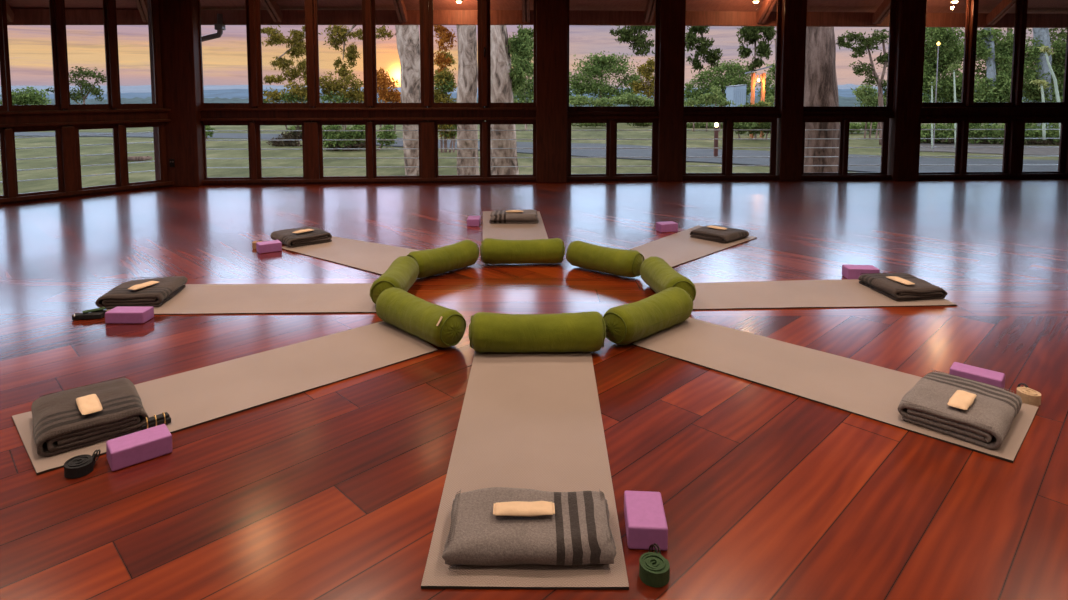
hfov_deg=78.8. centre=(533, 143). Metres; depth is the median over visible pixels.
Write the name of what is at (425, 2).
trim
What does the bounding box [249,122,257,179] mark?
trim
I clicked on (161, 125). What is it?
window
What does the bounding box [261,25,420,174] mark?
tree
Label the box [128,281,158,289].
pillow
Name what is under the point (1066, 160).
trim
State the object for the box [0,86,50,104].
bush
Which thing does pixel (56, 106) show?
window
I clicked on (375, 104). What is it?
window
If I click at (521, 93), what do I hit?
tree
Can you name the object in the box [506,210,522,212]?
pillow
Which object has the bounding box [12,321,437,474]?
yoga mat
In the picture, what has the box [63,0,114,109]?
window
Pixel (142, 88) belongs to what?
range
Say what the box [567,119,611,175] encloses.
window
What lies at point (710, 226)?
pillow
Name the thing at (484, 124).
trim
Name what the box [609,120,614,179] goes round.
trim
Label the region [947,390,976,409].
pillow
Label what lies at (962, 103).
window
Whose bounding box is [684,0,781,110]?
window
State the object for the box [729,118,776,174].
window
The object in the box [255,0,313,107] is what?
window
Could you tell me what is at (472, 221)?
block
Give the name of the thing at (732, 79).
tree
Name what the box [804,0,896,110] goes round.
window
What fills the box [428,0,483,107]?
window
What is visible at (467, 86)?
tree
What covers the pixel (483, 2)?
trim
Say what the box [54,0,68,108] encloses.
trim
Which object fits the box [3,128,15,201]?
trim
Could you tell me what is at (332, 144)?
bush
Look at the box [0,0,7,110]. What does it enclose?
window
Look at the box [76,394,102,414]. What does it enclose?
pillow
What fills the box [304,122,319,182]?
trim
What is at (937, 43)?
garden lamp
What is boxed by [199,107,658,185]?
window frame
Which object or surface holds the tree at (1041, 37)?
on the ground
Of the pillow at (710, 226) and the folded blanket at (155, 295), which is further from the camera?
the pillow at (710, 226)
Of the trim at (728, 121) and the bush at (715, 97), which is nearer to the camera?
the trim at (728, 121)
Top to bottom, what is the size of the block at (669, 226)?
0.085 m
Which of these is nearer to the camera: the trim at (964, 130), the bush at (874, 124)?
the trim at (964, 130)
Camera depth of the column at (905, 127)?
10.34 m
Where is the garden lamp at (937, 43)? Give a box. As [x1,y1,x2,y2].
[933,42,940,151]
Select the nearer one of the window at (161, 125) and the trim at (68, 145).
the trim at (68, 145)
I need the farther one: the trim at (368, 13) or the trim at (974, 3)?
the trim at (974, 3)
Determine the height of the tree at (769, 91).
7.392 m
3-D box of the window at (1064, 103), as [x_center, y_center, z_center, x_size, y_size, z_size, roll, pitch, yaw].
[8.330,-1.659,10.560,0.918,2.130,0.055,0,5,-3]
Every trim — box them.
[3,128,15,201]
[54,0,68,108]
[60,126,77,195]
[106,0,118,107]
[117,124,126,189]
[248,0,258,106]
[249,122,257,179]
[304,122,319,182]
[307,0,315,105]
[365,0,372,105]
[367,122,373,178]
[421,122,434,181]
[423,0,429,105]
[481,0,486,105]
[482,121,487,176]
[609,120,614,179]
[725,119,731,178]
[842,119,848,174]
[959,120,968,177]
[966,0,978,105]
[1008,120,1024,173]
[1014,0,1027,105]
[1065,129,1067,173]
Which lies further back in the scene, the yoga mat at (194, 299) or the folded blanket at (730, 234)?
the folded blanket at (730, 234)
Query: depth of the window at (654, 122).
10.41 m
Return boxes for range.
[0,84,886,93]
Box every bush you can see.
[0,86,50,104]
[205,126,214,139]
[263,66,363,131]
[266,125,301,146]
[322,125,399,150]
[377,67,400,133]
[434,51,457,151]
[569,92,653,105]
[571,122,758,127]
[684,85,774,131]
[721,100,772,139]
[849,122,878,133]
[850,84,885,137]
[920,123,1059,145]
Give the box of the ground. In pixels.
[0,122,1058,194]
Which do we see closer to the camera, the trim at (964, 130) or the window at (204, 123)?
the window at (204, 123)
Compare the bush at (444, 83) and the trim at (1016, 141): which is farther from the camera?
the bush at (444, 83)
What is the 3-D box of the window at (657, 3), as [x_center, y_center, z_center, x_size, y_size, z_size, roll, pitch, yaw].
[1.238,-1.605,10.260,1.554,2.190,0.055,0,5,-5]
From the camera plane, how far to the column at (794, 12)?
10.30 m
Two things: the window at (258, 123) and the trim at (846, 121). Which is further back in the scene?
the trim at (846, 121)
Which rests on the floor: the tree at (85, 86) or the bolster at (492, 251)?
the bolster at (492, 251)
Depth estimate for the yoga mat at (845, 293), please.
4.48 m
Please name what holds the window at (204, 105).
in the window frame at (438, 113)
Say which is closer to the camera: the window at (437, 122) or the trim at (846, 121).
the window at (437, 122)
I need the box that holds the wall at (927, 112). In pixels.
[918,107,1067,179]
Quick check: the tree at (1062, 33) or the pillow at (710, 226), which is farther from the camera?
the tree at (1062, 33)
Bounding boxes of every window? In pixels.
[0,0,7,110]
[0,125,1059,196]
[0,127,7,197]
[1,0,62,110]
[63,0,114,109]
[67,124,119,190]
[114,0,162,108]
[120,122,167,185]
[198,0,255,107]
[202,121,252,179]
[253,121,311,178]
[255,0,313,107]
[312,121,369,178]
[313,0,370,107]
[370,120,427,177]
[371,0,426,107]
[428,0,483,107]
[428,120,484,177]
[485,0,535,106]
[485,120,535,176]
[567,0,659,110]
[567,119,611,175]
[612,119,657,175]
[683,118,728,174]
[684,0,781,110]
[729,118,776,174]
[802,118,845,174]
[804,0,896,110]
[846,118,889,174]
[919,119,963,173]
[922,0,970,106]
[964,119,1015,173]
[968,0,1019,106]
[1016,119,1067,173]
[1017,25,1067,106]
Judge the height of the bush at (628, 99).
2.517 m
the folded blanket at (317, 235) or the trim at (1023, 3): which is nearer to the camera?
the folded blanket at (317, 235)
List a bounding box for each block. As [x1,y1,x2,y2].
[105,306,153,323]
[106,424,172,470]
[256,240,281,253]
[467,216,480,226]
[624,491,667,549]
[656,221,677,232]
[842,265,879,278]
[949,362,1004,388]
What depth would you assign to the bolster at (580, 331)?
3.47 m
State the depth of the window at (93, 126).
9.02 m
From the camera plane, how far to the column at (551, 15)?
10.07 m
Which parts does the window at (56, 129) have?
wire balustrade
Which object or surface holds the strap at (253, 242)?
on the floor
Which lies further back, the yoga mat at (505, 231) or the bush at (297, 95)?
the bush at (297, 95)
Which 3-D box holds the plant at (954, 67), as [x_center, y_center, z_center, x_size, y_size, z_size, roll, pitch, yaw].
[17.376,-1.508,26.965,0.735,3.604,0.528,0,5,0]
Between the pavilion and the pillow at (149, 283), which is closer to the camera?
the pillow at (149, 283)
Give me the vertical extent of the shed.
2.952 m
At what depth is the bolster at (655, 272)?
4.44 m
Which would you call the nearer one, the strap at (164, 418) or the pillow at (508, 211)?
the strap at (164, 418)
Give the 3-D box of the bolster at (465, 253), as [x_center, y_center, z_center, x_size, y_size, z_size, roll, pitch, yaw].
[-0.719,0.905,5.120,0.221,0.206,0.648,4,6,43]
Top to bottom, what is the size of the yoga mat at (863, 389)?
0.010 m
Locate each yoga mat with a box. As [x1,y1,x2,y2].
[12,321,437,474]
[104,283,375,314]
[282,236,419,274]
[421,351,628,589]
[483,211,547,239]
[630,225,756,267]
[632,317,1038,462]
[693,279,956,309]
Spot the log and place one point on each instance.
(131, 158)
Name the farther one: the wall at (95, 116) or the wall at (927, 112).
the wall at (927, 112)
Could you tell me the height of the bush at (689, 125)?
0.960 m
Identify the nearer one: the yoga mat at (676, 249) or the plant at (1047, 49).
the yoga mat at (676, 249)
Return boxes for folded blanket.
[31,375,148,456]
[95,276,187,308]
[270,226,331,247]
[442,487,615,565]
[489,209,538,222]
[690,225,748,242]
[858,272,946,300]
[898,369,1021,448]
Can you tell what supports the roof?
attached to the window frame at (438, 113)
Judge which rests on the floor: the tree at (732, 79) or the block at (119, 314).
the block at (119, 314)
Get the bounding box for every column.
[147,0,203,186]
[536,0,567,182]
[657,0,685,180]
[776,0,806,180]
[887,0,926,180]
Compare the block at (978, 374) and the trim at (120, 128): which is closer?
the block at (978, 374)
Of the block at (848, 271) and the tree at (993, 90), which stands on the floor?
the block at (848, 271)
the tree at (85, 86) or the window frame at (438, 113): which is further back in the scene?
the tree at (85, 86)
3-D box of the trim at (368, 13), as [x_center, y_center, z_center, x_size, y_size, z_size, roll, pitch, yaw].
[-2.520,-1.615,9.937,0.085,2.100,0.100,0,5,-4]
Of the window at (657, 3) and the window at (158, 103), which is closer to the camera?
the window at (158, 103)
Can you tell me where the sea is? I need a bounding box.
[0,88,1055,99]
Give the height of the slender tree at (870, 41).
5.357 m
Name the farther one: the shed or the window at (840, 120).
the shed
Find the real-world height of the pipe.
0.540 m
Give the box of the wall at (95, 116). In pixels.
[0,108,173,204]
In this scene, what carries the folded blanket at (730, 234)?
on the yoga mat at (676, 249)
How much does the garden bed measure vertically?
0.080 m
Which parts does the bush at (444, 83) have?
stem, stem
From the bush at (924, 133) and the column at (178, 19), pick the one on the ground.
the bush at (924, 133)
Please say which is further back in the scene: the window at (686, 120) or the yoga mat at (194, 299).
the window at (686, 120)
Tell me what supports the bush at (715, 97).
on the ground
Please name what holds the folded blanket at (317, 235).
on the yoga mat at (376, 258)
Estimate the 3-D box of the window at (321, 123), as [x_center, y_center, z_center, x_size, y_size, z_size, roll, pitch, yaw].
[-2.975,0.118,10.070,0.878,0.935,0.055,0,5,-4]
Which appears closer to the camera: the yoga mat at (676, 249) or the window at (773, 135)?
the yoga mat at (676, 249)
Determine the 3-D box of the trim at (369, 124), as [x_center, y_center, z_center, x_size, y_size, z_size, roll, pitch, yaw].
[-2.531,0.135,10.073,0.080,0.930,0.100,0,5,-4]
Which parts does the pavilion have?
timber post, timber post, timber post, timber post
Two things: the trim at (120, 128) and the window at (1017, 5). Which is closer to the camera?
the trim at (120, 128)
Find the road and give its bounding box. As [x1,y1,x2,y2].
[15,132,1057,171]
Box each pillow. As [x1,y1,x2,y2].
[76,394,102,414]
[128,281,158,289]
[292,229,312,233]
[493,501,554,516]
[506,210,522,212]
[707,225,726,229]
[886,276,914,284]
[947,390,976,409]
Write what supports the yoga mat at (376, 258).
on the floor
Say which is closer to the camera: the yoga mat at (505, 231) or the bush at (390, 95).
the yoga mat at (505, 231)
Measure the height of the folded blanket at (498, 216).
0.108 m
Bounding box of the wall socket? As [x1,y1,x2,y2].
[169,159,174,166]
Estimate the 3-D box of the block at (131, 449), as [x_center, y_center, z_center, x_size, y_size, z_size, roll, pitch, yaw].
[-1.541,1.186,2.540,0.205,0.075,0.120,-4,6,-41]
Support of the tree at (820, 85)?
on the ground
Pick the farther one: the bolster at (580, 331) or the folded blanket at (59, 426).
the bolster at (580, 331)
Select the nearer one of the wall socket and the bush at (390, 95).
the wall socket
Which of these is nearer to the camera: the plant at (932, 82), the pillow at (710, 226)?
the pillow at (710, 226)
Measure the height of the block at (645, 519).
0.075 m
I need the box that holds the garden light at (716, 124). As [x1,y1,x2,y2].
[714,123,718,155]
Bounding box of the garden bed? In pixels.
[920,143,1058,155]
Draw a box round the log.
[128,155,151,160]
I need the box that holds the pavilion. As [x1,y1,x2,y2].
[745,65,771,137]
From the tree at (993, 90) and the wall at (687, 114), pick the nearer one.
the wall at (687, 114)
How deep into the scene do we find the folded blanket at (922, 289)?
4.48 m
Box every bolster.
[370,256,418,303]
[375,287,465,347]
[407,240,479,278]
[469,311,605,352]
[480,238,564,263]
[566,241,644,277]
[603,287,692,344]
[640,256,695,300]
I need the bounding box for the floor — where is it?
[0,179,1067,599]
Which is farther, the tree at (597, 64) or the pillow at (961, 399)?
the tree at (597, 64)
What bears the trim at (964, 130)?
attached to the wall at (927, 112)
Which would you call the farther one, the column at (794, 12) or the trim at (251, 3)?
the column at (794, 12)
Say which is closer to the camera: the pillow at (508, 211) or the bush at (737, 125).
the pillow at (508, 211)
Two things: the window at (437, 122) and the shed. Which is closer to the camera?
the window at (437, 122)
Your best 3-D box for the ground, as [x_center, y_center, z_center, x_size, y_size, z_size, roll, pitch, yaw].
[0.000,-7.629,127.795,520.000,0.098,240.000,0,4,0]
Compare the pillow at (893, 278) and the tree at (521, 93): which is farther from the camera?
the tree at (521, 93)
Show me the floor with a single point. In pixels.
(334, 491)
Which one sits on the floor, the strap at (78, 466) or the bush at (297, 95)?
the strap at (78, 466)
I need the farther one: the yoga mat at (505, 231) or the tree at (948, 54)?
the tree at (948, 54)
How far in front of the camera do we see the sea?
175.29 m
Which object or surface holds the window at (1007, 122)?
in the wall at (927, 112)
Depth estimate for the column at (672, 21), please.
10.26 m
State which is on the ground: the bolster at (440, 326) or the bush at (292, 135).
the bush at (292, 135)
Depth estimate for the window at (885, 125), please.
10.53 m
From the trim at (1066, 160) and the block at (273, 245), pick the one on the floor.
the block at (273, 245)
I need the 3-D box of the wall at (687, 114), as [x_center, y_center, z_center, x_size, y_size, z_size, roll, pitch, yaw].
[4.112,-1.295,10.396,3.821,3.810,0.171,0,5,-1]
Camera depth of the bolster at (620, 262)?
5.02 m
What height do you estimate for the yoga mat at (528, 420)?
0.009 m
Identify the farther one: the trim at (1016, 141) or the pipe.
the pipe
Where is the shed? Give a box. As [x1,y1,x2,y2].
[725,84,746,105]
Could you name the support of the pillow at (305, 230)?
on the folded blanket at (317, 235)
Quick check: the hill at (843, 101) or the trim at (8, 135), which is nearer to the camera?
the trim at (8, 135)
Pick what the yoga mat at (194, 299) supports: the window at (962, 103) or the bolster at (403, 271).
the bolster at (403, 271)
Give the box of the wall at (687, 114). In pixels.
[683,111,893,179]
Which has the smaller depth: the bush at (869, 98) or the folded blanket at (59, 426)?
the folded blanket at (59, 426)
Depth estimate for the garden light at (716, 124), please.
24.02 m
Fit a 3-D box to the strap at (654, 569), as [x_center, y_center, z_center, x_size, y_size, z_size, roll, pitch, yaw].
[0.349,1.245,1.920,0.090,0.054,0.112,-2,5,-25]
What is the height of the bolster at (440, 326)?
0.203 m
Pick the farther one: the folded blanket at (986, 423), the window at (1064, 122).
the window at (1064, 122)
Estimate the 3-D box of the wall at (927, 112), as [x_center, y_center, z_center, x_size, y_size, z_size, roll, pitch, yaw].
[8.318,-1.308,10.568,4.600,3.810,0.158,0,5,-3]
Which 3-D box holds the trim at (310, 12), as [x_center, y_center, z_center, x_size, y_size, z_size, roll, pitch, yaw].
[-3.383,-1.610,9.874,0.085,2.100,0.100,0,5,-4]
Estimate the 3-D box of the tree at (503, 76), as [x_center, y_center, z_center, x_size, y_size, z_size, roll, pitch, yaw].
[-0.617,-2.953,15.826,1.436,9.034,0.809,0,5,0]
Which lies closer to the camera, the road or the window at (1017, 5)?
the window at (1017, 5)
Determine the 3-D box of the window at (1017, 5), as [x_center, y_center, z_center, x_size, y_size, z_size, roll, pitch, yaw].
[7.454,-1.655,10.511,0.821,2.130,0.055,0,5,-3]
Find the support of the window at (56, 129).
in the wall at (95, 116)
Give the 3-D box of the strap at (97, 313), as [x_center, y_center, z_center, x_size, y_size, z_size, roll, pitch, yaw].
[-2.798,1.079,4.091,0.182,0.043,0.123,-3,5,-32]
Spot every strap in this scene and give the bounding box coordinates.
[64,449,100,478]
[72,307,106,319]
[141,412,170,429]
[252,239,261,248]
[639,543,669,587]
[1016,383,1040,405]
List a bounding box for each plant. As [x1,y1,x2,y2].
[928,76,941,148]
[946,63,962,144]
[1031,79,1049,139]
[1037,46,1060,135]
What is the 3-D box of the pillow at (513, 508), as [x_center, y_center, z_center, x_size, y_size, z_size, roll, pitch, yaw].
[-0.032,1.155,2.053,0.194,0.026,0.067,0,5,-1]
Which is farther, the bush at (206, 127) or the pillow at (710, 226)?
the bush at (206, 127)
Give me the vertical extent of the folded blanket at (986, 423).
0.093 m
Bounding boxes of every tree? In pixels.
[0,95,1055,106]
[45,66,106,103]
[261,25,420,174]
[433,25,479,174]
[490,25,532,174]
[511,37,532,129]
[569,51,643,104]
[609,26,845,172]
[627,57,654,98]
[684,58,760,105]
[756,40,775,100]
[839,29,888,144]
[884,27,1066,99]
[922,27,978,126]
[960,28,1023,126]
[1022,28,1066,127]
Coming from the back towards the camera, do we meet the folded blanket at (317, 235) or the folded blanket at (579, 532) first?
the folded blanket at (317, 235)
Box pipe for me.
[201,14,225,41]
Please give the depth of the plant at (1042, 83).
22.94 m
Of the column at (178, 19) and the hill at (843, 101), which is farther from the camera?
the hill at (843, 101)
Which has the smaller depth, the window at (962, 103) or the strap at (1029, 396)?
the strap at (1029, 396)
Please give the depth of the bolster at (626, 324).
3.71 m
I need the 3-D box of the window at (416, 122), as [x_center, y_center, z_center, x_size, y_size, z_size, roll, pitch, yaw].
[-2.091,0.113,10.134,0.878,0.935,0.055,0,5,-4]
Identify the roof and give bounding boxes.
[6,0,1067,27]
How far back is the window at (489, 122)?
10.23 m
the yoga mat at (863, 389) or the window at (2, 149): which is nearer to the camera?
the yoga mat at (863, 389)
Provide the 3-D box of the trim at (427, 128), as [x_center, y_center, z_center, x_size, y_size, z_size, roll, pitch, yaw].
[-1.648,0.130,10.138,0.210,0.930,0.100,0,5,-4]
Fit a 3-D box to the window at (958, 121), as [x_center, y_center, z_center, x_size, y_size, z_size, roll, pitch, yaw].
[6.573,0.076,10.597,0.820,0.935,0.055,0,5,-3]
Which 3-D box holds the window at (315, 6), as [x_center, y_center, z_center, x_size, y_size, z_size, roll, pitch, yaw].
[-2.954,-1.609,9.935,0.852,2.130,0.055,0,5,-4]
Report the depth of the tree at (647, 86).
57.50 m
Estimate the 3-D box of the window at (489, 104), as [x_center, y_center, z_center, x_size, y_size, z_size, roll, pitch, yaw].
[-0.345,-1.624,10.125,0.854,2.130,0.055,0,5,-4]
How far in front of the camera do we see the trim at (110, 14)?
9.05 m

